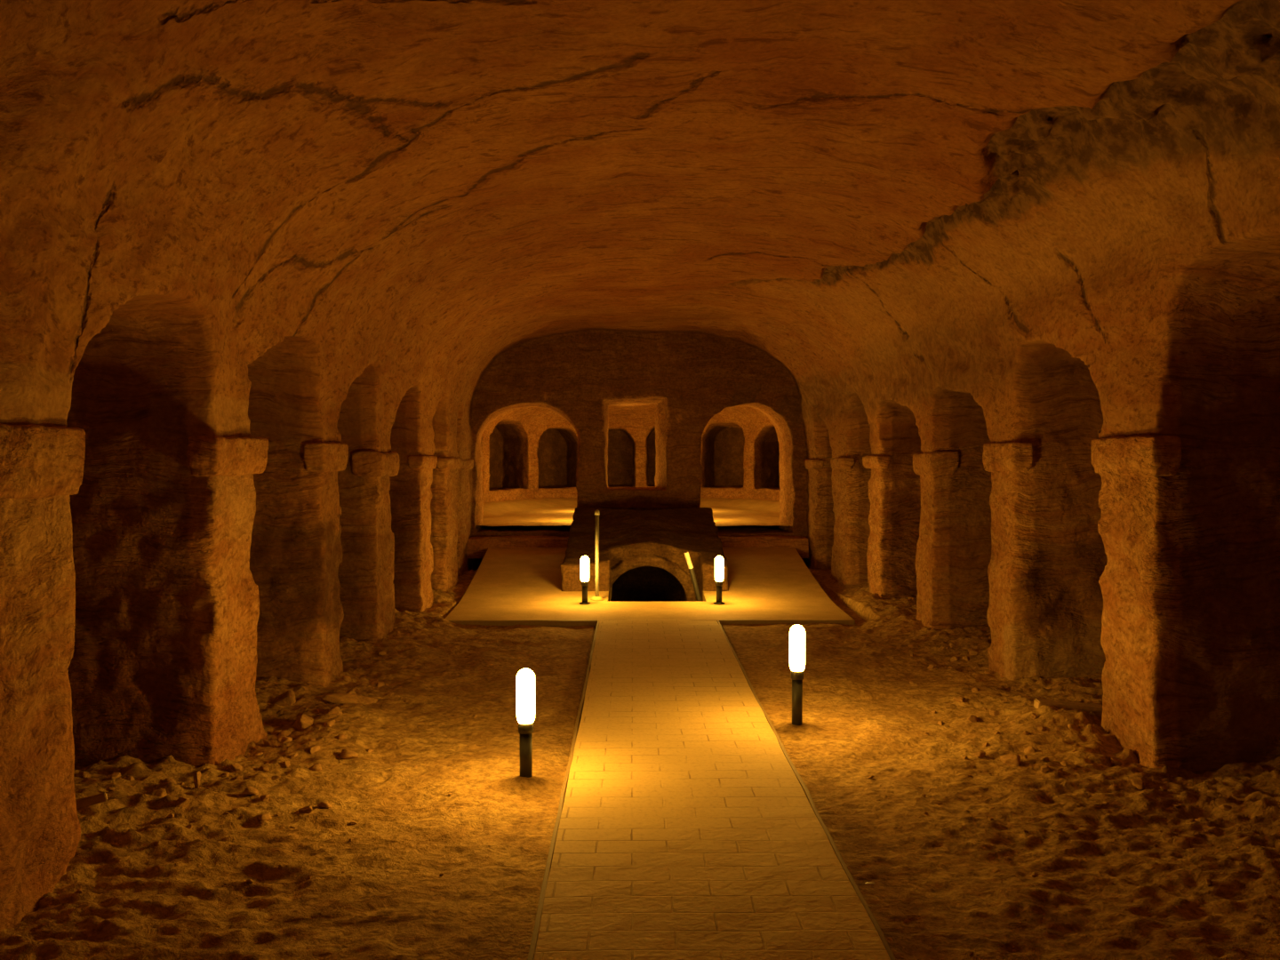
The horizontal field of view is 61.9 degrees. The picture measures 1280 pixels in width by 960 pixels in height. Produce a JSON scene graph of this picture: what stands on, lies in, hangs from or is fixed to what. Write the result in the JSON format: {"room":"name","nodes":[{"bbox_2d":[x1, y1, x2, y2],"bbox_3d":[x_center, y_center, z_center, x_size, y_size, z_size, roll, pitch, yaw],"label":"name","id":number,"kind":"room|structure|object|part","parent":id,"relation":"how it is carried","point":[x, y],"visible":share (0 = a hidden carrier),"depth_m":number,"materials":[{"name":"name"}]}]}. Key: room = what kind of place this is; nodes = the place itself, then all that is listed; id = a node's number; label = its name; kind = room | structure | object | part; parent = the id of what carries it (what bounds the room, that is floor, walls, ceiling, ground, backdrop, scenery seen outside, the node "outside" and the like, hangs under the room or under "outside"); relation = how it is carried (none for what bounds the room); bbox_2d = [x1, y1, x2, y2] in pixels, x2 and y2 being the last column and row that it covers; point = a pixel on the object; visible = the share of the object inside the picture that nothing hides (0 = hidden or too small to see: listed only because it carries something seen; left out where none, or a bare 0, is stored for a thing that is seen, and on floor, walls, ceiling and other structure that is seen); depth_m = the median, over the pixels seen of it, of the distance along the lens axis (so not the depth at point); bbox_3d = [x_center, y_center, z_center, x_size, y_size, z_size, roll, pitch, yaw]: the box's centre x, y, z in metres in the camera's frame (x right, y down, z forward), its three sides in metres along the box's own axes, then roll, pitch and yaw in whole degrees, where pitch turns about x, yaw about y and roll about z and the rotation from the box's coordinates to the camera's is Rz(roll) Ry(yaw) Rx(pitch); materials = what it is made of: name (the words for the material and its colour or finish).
{"room":"underground catacomb","nodes":[
{"label":"underground catacomb","id":0,"kind":"room"},
{"bbox_2d":[0,203,471,450],"bbox_3d":[-2.951,0.474,5.739,1.542,2.930,20.218,0,1,0],"label":"wall","id":1,"kind":"structure","parent":0,"point":[97,340],"depth_m":5.74,"materials":[{"name":"stone"}]},
{"bbox_2d":[480,402,784,529],"bbox_3d":[0.033,-0.153,20.988,8.246,3.600,8.900,0,1,0],"label":"wall","id":2,"kind":"structure","parent":0,"point":[527,452],"depth_m":23.25,"materials":[{"name":"stone"}]},
{"bbox_2d":[480,497,789,526],"bbox_3d":[0.028,0.531,20.335,8.160,0.194,8.400,0,1,0],"label":"floor","id":3,"kind":"structure","parent":0,"point":[544,511],"depth_m":20.17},
{"bbox_2d":[468,328,808,570],"bbox_3d":[-0.023,-0.257,16.199,5.099,3.991,0.720,0,1,0],"label":"wall","id":4,"kind":"structure","parent":0,"point":[692,377],"depth_m":16.00,"materials":[{"name":"stone"}]},
{"bbox_2d":[0,0,1279,400],"bbox_3d":[0.963,-1.534,5.582,6.787,1.133,20.542,0,1,0],"label":"ceiling","id":5,"kind":"structure","parent":0,"point":[852,194],"depth_m":5.62,"materials":[{"name":"stone"}]},
{"bbox_2d":[0,568,1279,959],"bbox_3d":[0.303,1.503,5.712,8.492,0.307,21.160,0,1,0],"label":"floor","id":6,"kind":"structure","parent":0,"point":[951,882],"depth_m":5.04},
{"bbox_2d":[0,423,85,929],"bbox_3d":[-2.876,0.884,3.729,1.323,2.188,1.215,0,1,0],"label":"rock pillar","id":7,"kind":"structure","parent":6,"relation":"on","point":[41,467],"depth_m":4.00,"materials":[{"name":"stone"}]},
{"bbox_2d":[76,888,82,893],"bbox_3d":[-2.163,1.587,4.113,0.025,0.022,0.028,-1,1,-31],"label":"rubble stone","id":8,"kind":"object","parent":6,"relation":"on","point":[79,890],"visible":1,"depth_m":4.11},
{"bbox_2d":[80,771,91,778],"bbox_3d":[-2.830,1.506,5.441,0.064,0.038,0.057,0,1,19],"label":"rubble stone","id":9,"kind":"object","parent":6,"relation":"on","point":[84,774],"visible":0.85,"depth_m":5.43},
{"bbox_2d":[80,776,97,782],"bbox_3d":[-2.733,1.502,5.301,0.078,0.055,0.067,-1,1,-33],"label":"rubble stone","id":10,"kind":"object","parent":6,"relation":"on","point":[86,779],"visible":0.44,"depth_m":5.29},
{"bbox_2d":[75,792,107,808],"bbox_3d":[-2.455,1.411,4.630,0.260,0.084,0.030,0,1,-18],"label":"wooden plank","id":11,"kind":"object","parent":6,"relation":"on","point":[92,800],"visible":0.4,"depth_m":4.64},
{"bbox_2d":[105,786,115,791],"bbox_3d":[-2.535,1.480,5.114,0.047,0.021,0.039,1,1,25],"label":"rubble stone","id":12,"kind":"object","parent":6,"relation":"on","point":[109,788],"visible":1,"depth_m":5.10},
{"bbox_2d":[109,772,120,779],"bbox_3d":[-2.605,1.470,5.295,0.055,0.029,0.046,-1,1,-26],"label":"rubble stone","id":13,"kind":"object","parent":6,"relation":"on","point":[115,775],"visible":1,"depth_m":5.29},
{"bbox_2d":[124,776,135,781],"bbox_3d":[-2.602,1.521,5.414,0.062,0.034,0.071,0,1,0],"label":"rubble stone","id":14,"kind":"object","parent":6,"relation":"on","point":[129,778],"visible":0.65,"depth_m":5.40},
{"bbox_2d":[153,840,160,846],"bbox_3d":[-2.101,1.582,4.639,0.029,0.023,0.019,0,1,-20],"label":"rubble stone","id":15,"kind":"object","parent":6,"relation":"on","point":[156,843],"visible":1,"depth_m":4.63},
{"bbox_2d":[153,787,166,797],"bbox_3d":[-2.344,1.544,5.219,0.050,0.068,0.080,0,1,-4],"label":"rubble stone","id":16,"kind":"object","parent":6,"relation":"on","point":[160,792],"visible":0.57,"depth_m":5.21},
{"bbox_2d":[67,435,268,767],"bbox_3d":[-2.896,0.838,6.087,1.319,2.190,0.795,0,1,0],"label":"rock pillar","id":17,"kind":"structure","parent":6,"relation":"on","point":[163,664],"depth_m":5.78,"materials":[{"name":"stone"}]},
{"bbox_2d":[163,777,176,783],"bbox_3d":[-2.411,1.548,5.463,0.080,0.042,0.067,1,1,40],"label":"rubble stone","id":18,"kind":"object","parent":6,"relation":"on","point":[167,780],"visible":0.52,"depth_m":5.45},
{"bbox_2d":[175,796,189,807],"bbox_3d":[-2.168,1.525,5.041,0.069,0.051,0.068,-1,1,-28],"label":"rubble stone","id":19,"kind":"object","parent":6,"relation":"on","point":[181,801],"visible":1,"depth_m":5.02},
{"bbox_2d":[193,770,200,788],"bbox_3d":[-2.240,1.521,5.393,0.032,0.099,0.048,0,1,-3],"label":"rubble stone","id":20,"kind":"object","parent":6,"relation":"on","point":[197,775],"visible":1,"depth_m":5.38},
{"bbox_2d":[221,772,229,777],"bbox_3d":[-2.187,1.555,5.630,0.036,0.020,0.040,0,1,-10],"label":"rubble stone","id":21,"kind":"object","parent":6,"relation":"on","point":[225,774],"visible":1,"depth_m":5.62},
{"bbox_2d":[229,762,242,772],"bbox_3d":[-2.168,1.554,5.753,0.074,0.061,0.105,-1,1,-38],"label":"rubble stone","id":22,"kind":"object","parent":6,"relation":"on","point":[236,767],"visible":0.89,"depth_m":5.72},
{"bbox_2d":[229,775,243,780],"bbox_3d":[-2.098,1.554,5.525,0.079,0.049,0.064,-1,1,-26],"label":"rubble stone","id":23,"kind":"object","parent":6,"relation":"on","point":[238,777],"visible":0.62,"depth_m":5.51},
{"bbox_2d":[245,878,253,883],"bbox_3d":[-1.595,1.640,4.358,0.030,0.022,0.026,0,1,-12],"label":"rubble stone","id":24,"kind":"object","parent":6,"relation":"on","point":[249,881],"visible":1,"depth_m":4.35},
{"bbox_2d":[241,786,258,795],"bbox_3d":[-1.945,1.564,5.338,0.078,0.056,0.087,1,2,43],"label":"rubble stone","id":25,"kind":"object","parent":6,"relation":"on","point":[249,790],"visible":0.99,"depth_m":5.32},
{"bbox_2d":[252,752,263,757],"bbox_3d":[-2.172,1.564,6.060,0.052,0.032,0.056,0,1,9],"label":"rubble stone","id":26,"kind":"object","parent":6,"relation":"on","point":[258,754],"visible":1,"depth_m":6.05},
{"bbox_2d":[257,765,268,770],"bbox_3d":[-2.030,1.569,5.770,0.059,0.045,0.051,1,1,39],"label":"rubble stone","id":27,"kind":"object","parent":6,"relation":"on","point":[264,767],"visible":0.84,"depth_m":5.75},
{"bbox_2d":[256,813,271,821],"bbox_3d":[-1.789,1.605,5.065,0.067,0.046,0.085,0,1,15],"label":"rubble stone","id":28,"kind":"object","parent":6,"relation":"on","point":[260,817],"visible":0.94,"depth_m":5.05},
{"bbox_2d":[259,793,269,801],"bbox_3d":[-1.862,1.578,5.298,0.044,0.027,0.047,-1,1,-37],"label":"rubble stone","id":29,"kind":"object","parent":6,"relation":"on","point":[265,797],"visible":1,"depth_m":5.29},
{"bbox_2d":[262,738,275,746],"bbox_3d":[-2.166,1.542,6.248,0.076,0.065,0.090,0,1,-2],"label":"rubble stone","id":30,"kind":"object","parent":6,"relation":"on","point":[267,742],"visible":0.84,"depth_m":6.21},
{"bbox_2d":[270,730,280,735],"bbox_3d":[-2.242,1.565,6.575,0.074,0.046,0.081,0,1,19],"label":"rubble stone","id":31,"kind":"object","parent":6,"relation":"on","point":[276,732],"visible":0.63,"depth_m":6.55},
{"bbox_2d":[271,775,280,780],"bbox_3d":[-1.909,1.565,5.593,0.046,0.036,0.031,0,1,-12],"label":"rubble stone","id":32,"kind":"object","parent":6,"relation":"on","point":[275,777],"visible":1,"depth_m":5.58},
{"bbox_2d":[269,690,295,705],"bbox_3d":[-2.377,1.474,7.155,0.156,0.115,0.211,-1,1,-39],"label":"rubble stone","id":33,"kind":"object","parent":6,"relation":"on","point":[287,698],"visible":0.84,"depth_m":7.11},
{"bbox_2d":[277,729,291,738],"bbox_3d":[-2.175,1.556,6.498,0.083,0.058,0.078,0,1,20],"label":"rubble stone","id":34,"kind":"object","parent":6,"relation":"on","point":[284,732],"visible":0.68,"depth_m":6.49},
{"bbox_2d":[280,736,292,743],"bbox_3d":[-2.046,1.506,6.174,0.064,0.041,0.087,-1,1,-31],"label":"rubble stone","id":35,"kind":"object","parent":6,"relation":"on","point":[284,740],"visible":1,"depth_m":6.15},
{"bbox_2d":[282,760,290,767],"bbox_3d":[-1.928,1.553,5.831,0.045,0.032,0.054,1,1,38],"label":"rubble stone","id":36,"kind":"object","parent":6,"relation":"on","point":[286,764],"visible":1,"depth_m":5.82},
{"bbox_2d":[249,441,348,686],"bbox_3d":[-2.914,0.801,8.007,1.320,2.189,0.644,0,1,0],"label":"rock pillar","id":37,"kind":"structure","parent":6,"relation":"on","point":[296,548],"depth_m":7.76,"materials":[{"name":"stone"}]},
{"bbox_2d":[293,713,313,730],"bbox_3d":[-2.093,1.519,6.617,0.128,0.124,0.139,0,1,-11],"label":"rubble stone","id":38,"kind":"object","parent":6,"relation":"on","point":[303,722],"visible":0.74,"depth_m":6.59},
{"bbox_2d":[298,805,311,813],"bbox_3d":[-1.620,1.598,5.164,0.059,0.038,0.070,-1,1,-25],"label":"rubble stone","id":39,"kind":"object","parent":6,"relation":"on","point":[308,809],"visible":1,"depth_m":5.15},
{"bbox_2d":[305,874,311,879],"bbox_3d":[-1.363,1.638,4.393,0.024,0.018,0.030,-1,1,-30],"label":"rubble stone","id":40,"kind":"object","parent":6,"relation":"on","point":[309,876],"visible":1,"depth_m":4.39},
{"bbox_2d":[308,736,315,741],"bbox_3d":[-1.926,1.528,6.260,0.039,0.033,0.027,0,1,7],"label":"rubble stone","id":41,"kind":"object","parent":6,"relation":"on","point":[311,739],"visible":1,"depth_m":6.25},
{"bbox_2d":[308,763,321,771],"bbox_3d":[-1.766,1.562,5.790,0.066,0.038,0.076,0,1,-22],"label":"rubble stone","id":42,"kind":"object","parent":6,"relation":"on","point":[316,767],"visible":1,"depth_m":5.77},
{"bbox_2d":[310,744,320,753],"bbox_3d":[-1.855,1.538,6.078,0.065,0.053,0.045,-1,1,-38],"label":"rubble stone","id":43,"kind":"object","parent":6,"relation":"on","point":[316,748],"visible":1,"depth_m":6.06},
{"bbox_2d":[317,800,332,808],"bbox_3d":[-1.551,1.614,5.269,0.066,0.050,0.055,0,1,14],"label":"rubble stone","id":44,"kind":"object","parent":6,"relation":"on","point":[324,804],"visible":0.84,"depth_m":5.25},
{"bbox_2d":[322,720,335,727],"bbox_3d":[-1.901,1.504,6.545,0.068,0.061,0.076,1,1,26],"label":"rubble stone","id":45,"kind":"object","parent":6,"relation":"on","point":[330,723],"visible":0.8,"depth_m":6.52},
{"bbox_2d":[328,706,342,715],"bbox_3d":[-1.940,1.473,6.771,0.086,0.067,0.073,-1,1,-26],"label":"rubble stone","id":46,"kind":"object","parent":6,"relation":"on","point":[336,710],"visible":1,"depth_m":6.75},
{"bbox_2d":[335,734,347,740],"bbox_3d":[-1.766,1.523,6.314,0.065,0.027,0.052,-1,1,-33],"label":"rubble stone","id":47,"kind":"object","parent":6,"relation":"on","point":[341,737],"visible":1,"depth_m":6.30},
{"bbox_2d":[342,674,351,681],"bbox_3d":[-2.191,1.486,7.957,0.071,0.059,0.047,1,1,29],"label":"rubble stone","id":48,"kind":"object","parent":6,"relation":"on","point":[347,677],"visible":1,"depth_m":7.94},
{"bbox_2d":[339,748,358,759],"bbox_3d":[-1.653,1.565,6.067,0.105,0.076,0.113,0,1,-4],"label":"rubble stone","id":49,"kind":"object","parent":6,"relation":"on","point":[346,754],"visible":1,"depth_m":6.03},
{"bbox_2d":[320,692,378,704],"bbox_3d":[-1.988,1.503,7.307,0.375,0.103,0.167,0,1,-10],"label":"rubble stone","id":50,"kind":"object","parent":6,"relation":"on","point":[340,698],"visible":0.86,"depth_m":7.26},
{"bbox_2d":[346,688,356,694],"bbox_3d":[-2.047,1.515,7.571,0.074,0.066,0.047,-1,1,-41],"label":"rubble stone","id":51,"kind":"object","parent":6,"relation":"on","point":[351,691],"visible":0.59,"depth_m":7.56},
{"bbox_2d":[337,445,399,641],"bbox_3d":[-2.924,0.768,9.759,1.317,2.186,0.746,0,1,0],"label":"rock pillar","id":52,"kind":"structure","parent":6,"relation":"on","point":[365,572],"depth_m":9.49,"materials":[{"name":"stone"}]},
{"bbox_2d":[376,681,384,687],"bbox_3d":[-1.929,1.522,7.926,0.059,0.041,0.050,-1,1,-34],"label":"rubble stone","id":53,"kind":"object","parent":6,"relation":"on","point":[380,684],"visible":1,"depth_m":7.91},
{"bbox_2d":[378,650,386,655],"bbox_3d":[-2.172,1.462,8.983,0.064,0.048,0.084,1,1,37],"label":"rubble stone","id":54,"kind":"object","parent":6,"relation":"on","point":[382,652],"visible":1,"depth_m":8.96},
{"bbox_2d":[388,448,437,612],"bbox_3d":[-2.938,0.730,11.686,1.316,2.187,0.823,0,1,0],"label":"rock pillar","id":55,"kind":"structure","parent":6,"relation":"on","point":[410,493],"depth_m":11.35,"materials":[{"name":"stone"}]},
{"bbox_2d":[430,448,461,591],"bbox_3d":[-2.951,0.698,13.380,1.318,2.189,0.934,0,1,0],"label":"rock pillar","id":56,"kind":"structure","parent":6,"relation":"on","point":[444,489],"depth_m":13.02,"materials":[{"name":"stone"}]},
{"bbox_2d":[456,450,473,575],"bbox_3d":[-3.045,0.662,15.325,1.151,2.185,1.304,0,1,0],"label":"rock pillar","id":57,"kind":"structure","parent":6,"relation":"on","point":[464,502],"depth_m":15.26,"materials":[{"name":"stone"}]},
{"bbox_2d":[516,668,535,777],"bbox_3d":[-0.602,1.292,5.622,0.098,0.600,0.098,0,1,0],"label":"bollard lamp","id":58,"kind":"object","parent":6,"relation":"on","point":[525,677],"visible":0.9,"depth_m":5.59,"materials":[{"name":"glass"}]},
{"bbox_2d":[516,668,535,723],"bbox_3d":[-0.602,1.134,5.619,0.098,0.284,0.098,0,1,0],"label":"diffuser","id":59,"kind":"object","parent":58,"relation":"attached to","point":[525,677],"depth_m":5.58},
{"bbox_2d":[445,546,854,628],"bbox_3d":[0.040,1.288,13.373,4.520,0.612,5.315,0,1,0],"label":"platform","id":60,"kind":"object","parent":6,"relation":"on","point":[767,585],"visible":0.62,"depth_m":12.37,"materials":[{"name":"stone"}]},
{"bbox_2d":[466,535,568,558],"bbox_3d":[-1.753,0.988,15.848,1.600,0.317,0.469,0,1,0],"label":"stone step","id":61,"kind":"structure","parent":60,"relation":"on","point":[477,546],"depth_m":15.62,"materials":[{"name":"stone"}]},
{"bbox_2d":[579,555,590,604],"bbox_3d":[-0.620,1.130,11.970,0.120,0.560,0.120,0,1,0],"label":"bollard lamp","id":62,"kind":"object","parent":60,"relation":"on","point":[584,560],"visible":0.91,"depth_m":11.94,"materials":[{"name":"glass"}]},
{"bbox_2d":[580,555,589,581],"bbox_3d":[-0.620,0.992,11.967,0.098,0.284,0.098,0,1,0],"label":"diffuser","id":63,"kind":"object","parent":62,"relation":"attached to","point":[584,560],"depth_m":11.93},
{"bbox_2d":[590,509,604,600],"bbox_3d":[-0.492,0.860,12.235,0.180,1.050,0.180,0,1,0],"label":"pipe","id":64,"kind":"object","parent":60,"relation":"on","point":[596,597],"visible":1,"depth_m":12.22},
{"bbox_2d":[560,507,728,601],"bbox_3d":[0.053,1.705,14.087,2.036,2.546,3.733,0,1,0],"label":"entrance","id":65,"kind":"object","parent":60,"relation":"on","point":[642,556],"visible":0.37,"depth_m":13.75,"materials":[{"name":"stone"}]},
{"bbox_2d":[683,552,701,601],"bbox_3d":[0.626,1.147,12.639,0.212,0.596,0.074,0,1,0],"label":"wooden plank","id":66,"kind":"object","parent":60,"relation":"on","point":[686,554],"visible":0.98,"depth_m":12.63,"materials":[{"name":"brown wood"}]},
{"bbox_3d":[0.655,1.242,12.652,0.153,0.404,0.054,0,1,0],"label":"rail","id":67,"kind":"part","parent":66,"relation":"part of","materials":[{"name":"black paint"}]},
{"bbox_2d":[713,555,724,604],"bbox_3d":[0.890,1.130,11.981,0.120,0.560,0.120,0,1,0],"label":"bollard lamp","id":68,"kind":"object","parent":60,"relation":"on","point":[719,560],"visible":0.92,"depth_m":11.95,"materials":[{"name":"glass"}]},
{"bbox_2d":[714,555,723,581],"bbox_3d":[0.890,0.992,11.978,0.098,0.284,0.098,0,1,0],"label":"diffuser","id":69,"kind":"object","parent":68,"relation":"attached to","point":[719,560],"depth_m":11.94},
{"bbox_2d":[718,535,808,558],"bbox_3d":[1.743,0.988,15.876,1.487,0.316,0.469,0,1,0],"label":"stone step","id":70,"kind":"structure","parent":60,"relation":"on","point":[801,543],"depth_m":15.66,"materials":[{"name":"stone"}]},
{"bbox_2d":[527,618,895,959],"bbox_3d":[0.234,1.633,3.925,1.235,0.184,13.788,0,1,0],"label":"brick walkway","id":71,"kind":"object","parent":6,"relation":"on","point":[686,828],"visible":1,"depth_m":4.79,"materials":[{"name":"brick"}]},
{"bbox_2d":[789,624,805,725],"bbox_3d":[0.980,1.212,6.652,0.098,0.620,0.098,0,1,0],"label":"bollard lamp","id":72,"kind":"object","parent":6,"relation":"on","point":[796,632],"visible":1,"depth_m":6.62,"materials":[{"name":"glass"}]},
{"bbox_2d":[789,624,805,671],"bbox_3d":[0.980,1.045,6.649,0.098,0.284,0.098,0,1,0],"label":"diffuser","id":73,"kind":"object","parent":72,"relation":"attached to","point":[796,633],"depth_m":6.61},
{"bbox_2d":[803,450,834,570],"bbox_3d":[3.271,0.652,15.637,1.679,2.182,0.838,0,1,0],"label":"rock pillar","id":74,"kind":"structure","parent":6,"relation":"on","point":[820,516],"depth_m":15.29,"materials":[{"name":"stone"}]},
{"bbox_2d":[829,448,871,584],"bbox_3d":[3.355,0.683,14.183,1.536,2.189,0.827,0,1,0],"label":"rock pillar","id":75,"kind":"structure","parent":6,"relation":"on","point":[850,478],"depth_m":13.85,"materials":[{"name":"stone"}]},
{"bbox_2d":[864,638,872,642],"bbox_3d":[2.089,1.466,9.722,0.068,0.043,0.080,0,1,17],"label":"rubble stone","id":76,"kind":"object","parent":6,"relation":"on","point":[868,640],"visible":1,"depth_m":9.70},
{"bbox_2d":[862,448,920,599],"bbox_3d":[3.391,0.719,12.401,1.484,2.185,0.781,0,1,0],"label":"rock pillar","id":77,"kind":"structure","parent":6,"relation":"on","point":[894,488],"depth_m":12.09,"materials":[{"name":"stone"}]},
{"bbox_2d":[908,644,918,647],"bbox_3d":[2.400,1.466,9.392,0.092,0.038,0.076,1,1,38],"label":"rubble stone","id":78,"kind":"object","parent":6,"relation":"on","point":[909,645],"visible":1,"depth_m":9.37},
{"bbox_2d":[928,664,936,669],"bbox_3d":[2.338,1.492,8.532,0.072,0.036,0.058,-1,1,-41],"label":"rubble stone","id":79,"kind":"object","parent":6,"relation":"on","point":[932,666],"visible":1,"depth_m":8.52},
{"bbox_2d":[912,445,991,631],"bbox_3d":[3.414,0.762,10.169,1.497,2.186,0.696,0,1,0],"label":"rock pillar","id":80,"kind":"structure","parent":6,"relation":"on","point":[953,557],"depth_m":9.90,"materials":[{"name":"stone"}]},
{"bbox_2d":[949,642,956,647],"bbox_3d":[2.709,1.437,9.243,0.071,0.053,0.075,0,1,-22],"label":"rubble stone","id":81,"kind":"object","parent":6,"relation":"on","point":[951,644],"visible":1,"depth_m":9.23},
{"bbox_2d":[950,656,959,661],"bbox_3d":[2.613,1.490,8.845,0.065,0.058,0.077,1,1,37],"label":"rubble stone","id":82,"kind":"object","parent":6,"relation":"on","point":[955,658],"visible":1,"depth_m":8.82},
{"bbox_2d":[952,696,965,702],"bbox_3d":[2.162,1.482,7.212,0.074,0.039,0.086,-1,1,-43],"label":"rubble stone","id":83,"kind":"object","parent":6,"relation":"on","point":[959,699],"visible":1,"depth_m":7.19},
{"bbox_2d":[962,656,969,661],"bbox_3d":[2.696,1.478,8.810,0.060,0.051,0.070,0,1,10],"label":"rubble stone","id":84,"kind":"object","parent":6,"relation":"on","point":[965,658],"visible":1,"depth_m":8.79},
{"bbox_2d":[967,715,977,722],"bbox_3d":[2.105,1.513,6.745,0.062,0.049,0.088,1,1,31],"label":"rubble stone","id":85,"kind":"object","parent":6,"relation":"on","point":[972,718],"visible":1,"depth_m":6.72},
{"bbox_2d":[968,648,977,655],"bbox_3d":[2.789,1.444,8.957,0.073,0.052,0.081,0,1,-9],"label":"rubble stone","id":86,"kind":"object","parent":6,"relation":"on","point":[972,652],"visible":1,"depth_m":8.93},
{"bbox_2d":[971,687,979,692],"bbox_3d":[2.361,1.480,7.513,0.054,0.040,0.053,1,1,39],"label":"rubble stone","id":87,"kind":"object","parent":6,"relation":"on","point":[975,689],"visible":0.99,"depth_m":7.50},
{"bbox_2d":[974,751,985,758],"bbox_3d":[1.933,1.562,6.072,0.070,0.031,0.058,-1,1,-40],"label":"rubble stone","id":88,"kind":"object","parent":6,"relation":"on","point":[980,754],"visible":1,"depth_m":6.05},
{"bbox_2d":[989,708,999,715],"bbox_3d":[2.279,1.495,6.859,0.068,0.037,0.053,1,1,31],"label":"rubble stone","id":89,"kind":"object","parent":6,"relation":"on","point":[992,711],"visible":1,"depth_m":6.85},
{"bbox_2d":[1000,754,1020,766],"bbox_3d":[2.058,1.548,5.903,0.096,0.063,0.136,-1,1,-40],"label":"rubble stone","id":90,"kind":"object","parent":6,"relation":"on","point":[1007,759],"visible":0.99,"depth_m":5.87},
{"bbox_2d":[1024,745,1035,753],"bbox_3d":[2.233,1.547,6.108,0.062,0.046,0.064,0,1,16],"label":"rubble stone","id":91,"kind":"object","parent":6,"relation":"on","point":[1029,749],"visible":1,"depth_m":6.09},
{"bbox_2d":[1030,872,1039,877],"bbox_3d":[1.640,1.640,4.429,0.034,0.017,0.041,1,1,32],"label":"rubble stone","id":92,"kind":"object","parent":6,"relation":"on","point":[1034,875],"visible":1,"depth_m":4.42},
{"bbox_2d":[1031,712,1039,719],"bbox_3d":[2.427,1.454,6.543,0.056,0.038,0.052,1,1,33],"label":"rubble stone","id":93,"kind":"object","parent":6,"relation":"on","point":[1034,716],"visible":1,"depth_m":6.54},
{"bbox_2d":[1038,726,1045,731],"bbox_3d":[2.398,1.484,6.366,0.038,0.024,0.046,1,2,44],"label":"rubble stone","id":94,"kind":"object","parent":6,"relation":"on","point":[1042,728],"visible":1,"depth_m":6.36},
{"bbox_2d":[982,441,1107,679],"bbox_3d":[3.425,0.801,8.081,1.482,2.187,0.664,0,1,0],"label":"rock pillar","id":95,"kind":"structure","parent":6,"relation":"on","point":[1049,558],"depth_m":7.81,"materials":[{"name":"stone"}]},
{"bbox_2d":[1040,756,1049,761],"bbox_3d":[2.246,1.549,5.915,0.052,0.036,0.052,0,1,-1],"label":"rubble stone","id":96,"kind":"object","parent":6,"relation":"on","point":[1044,758],"visible":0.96,"depth_m":5.89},
{"bbox_2d":[1040,764,1050,773],"bbox_3d":[2.177,1.561,5.734,0.054,0.054,0.066,0,1,11],"label":"rubble stone","id":97,"kind":"object","parent":6,"relation":"on","point":[1044,769],"visible":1,"depth_m":5.71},
{"bbox_2d":[1033,698,1102,714],"bbox_3d":[2.690,1.422,6.669,0.422,0.087,0.100,0,1,2],"label":"wooden plank","id":98,"kind":"object","parent":6,"relation":"on","point":[1096,708],"visible":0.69,"depth_m":6.63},
{"bbox_2d":[1060,760,1076,768],"bbox_3d":[2.328,1.550,5.797,0.082,0.037,0.059,1,1,26],"label":"rubble stone","id":99,"kind":"object","parent":6,"relation":"on","point":[1066,764],"visible":0.98,"depth_m":5.78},
{"bbox_2d":[1067,723,1080,731],"bbox_3d":[2.570,1.472,6.323,0.070,0.057,0.064,-1,1,-25],"label":"rubble stone","id":100,"kind":"object","parent":6,"relation":"on","point":[1072,726],"visible":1,"depth_m":6.30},
{"bbox_2d":[1108,784,1119,790],"bbox_3d":[2.438,1.581,5.488,0.043,0.033,0.044,0,1,-16],"label":"rubble stone","id":101,"kind":"object","parent":6,"relation":"on","point":[1114,787],"visible":0.99,"depth_m":5.48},
{"bbox_2d":[1109,757,1122,766],"bbox_3d":[2.617,1.550,5.866,0.057,0.041,0.064,0,1,10],"label":"rubble stone","id":102,"kind":"object","parent":6,"relation":"on","point":[1113,761],"visible":0.94,"depth_m":5.85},
{"bbox_2d":[1131,778,1143,789],"bbox_3d":[2.569,1.567,5.497,0.057,0.038,0.076,-1,1,-32],"label":"rubble stone","id":103,"kind":"object","parent":6,"relation":"on","point":[1138,784],"visible":1,"depth_m":5.48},
{"bbox_2d":[1173,836,1191,848],"bbox_3d":[2.411,1.619,4.748,0.069,0.051,0.076,0,1,19],"label":"rubble stone","id":104,"kind":"object","parent":6,"relation":"on","point":[1183,843],"visible":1,"depth_m":4.73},
{"bbox_2d":[1090,435,1279,774],"bbox_3d":[3.441,0.841,6.066,1.497,2.185,0.798,0,1,0],"label":"rock pillar","id":105,"kind":"structure","parent":6,"relation":"on","point":[1188,527],"depth_m":5.74,"materials":[{"name":"stone"}]},
{"bbox_2d":[1206,879,1212,885],"bbox_3d":[2.291,1.622,4.294,0.025,0.030,0.036,1,1,36],"label":"rubble stone","id":106,"kind":"object","parent":6,"relation":"on","point":[1209,882],"visible":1,"depth_m":4.28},
{"bbox_2d":[1220,804,1231,810],"bbox_3d":[2.817,1.575,5.120,0.054,0.029,0.038,0,1,24],"label":"rubble stone","id":107,"kind":"object","parent":6,"relation":"on","point":[1223,807],"visible":1,"depth_m":5.11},
{"bbox_2d":[1232,792,1239,797],"bbox_3d":[2.955,1.565,5.290,0.045,0.030,0.040,0,1,14],"label":"rubble stone","id":108,"kind":"object","parent":6,"relation":"on","point":[1234,795],"visible":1,"depth_m":5.27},
{"bbox_2d":[800,288,1279,450],"bbox_3d":[3.497,0.473,5.798,1.927,2.930,20.222,0,1,-1],"label":"wall","id":109,"kind":"structure","parent":0,"point":[1188,363],"depth_m":6.48,"materials":[{"name":"stone"}]}
]}

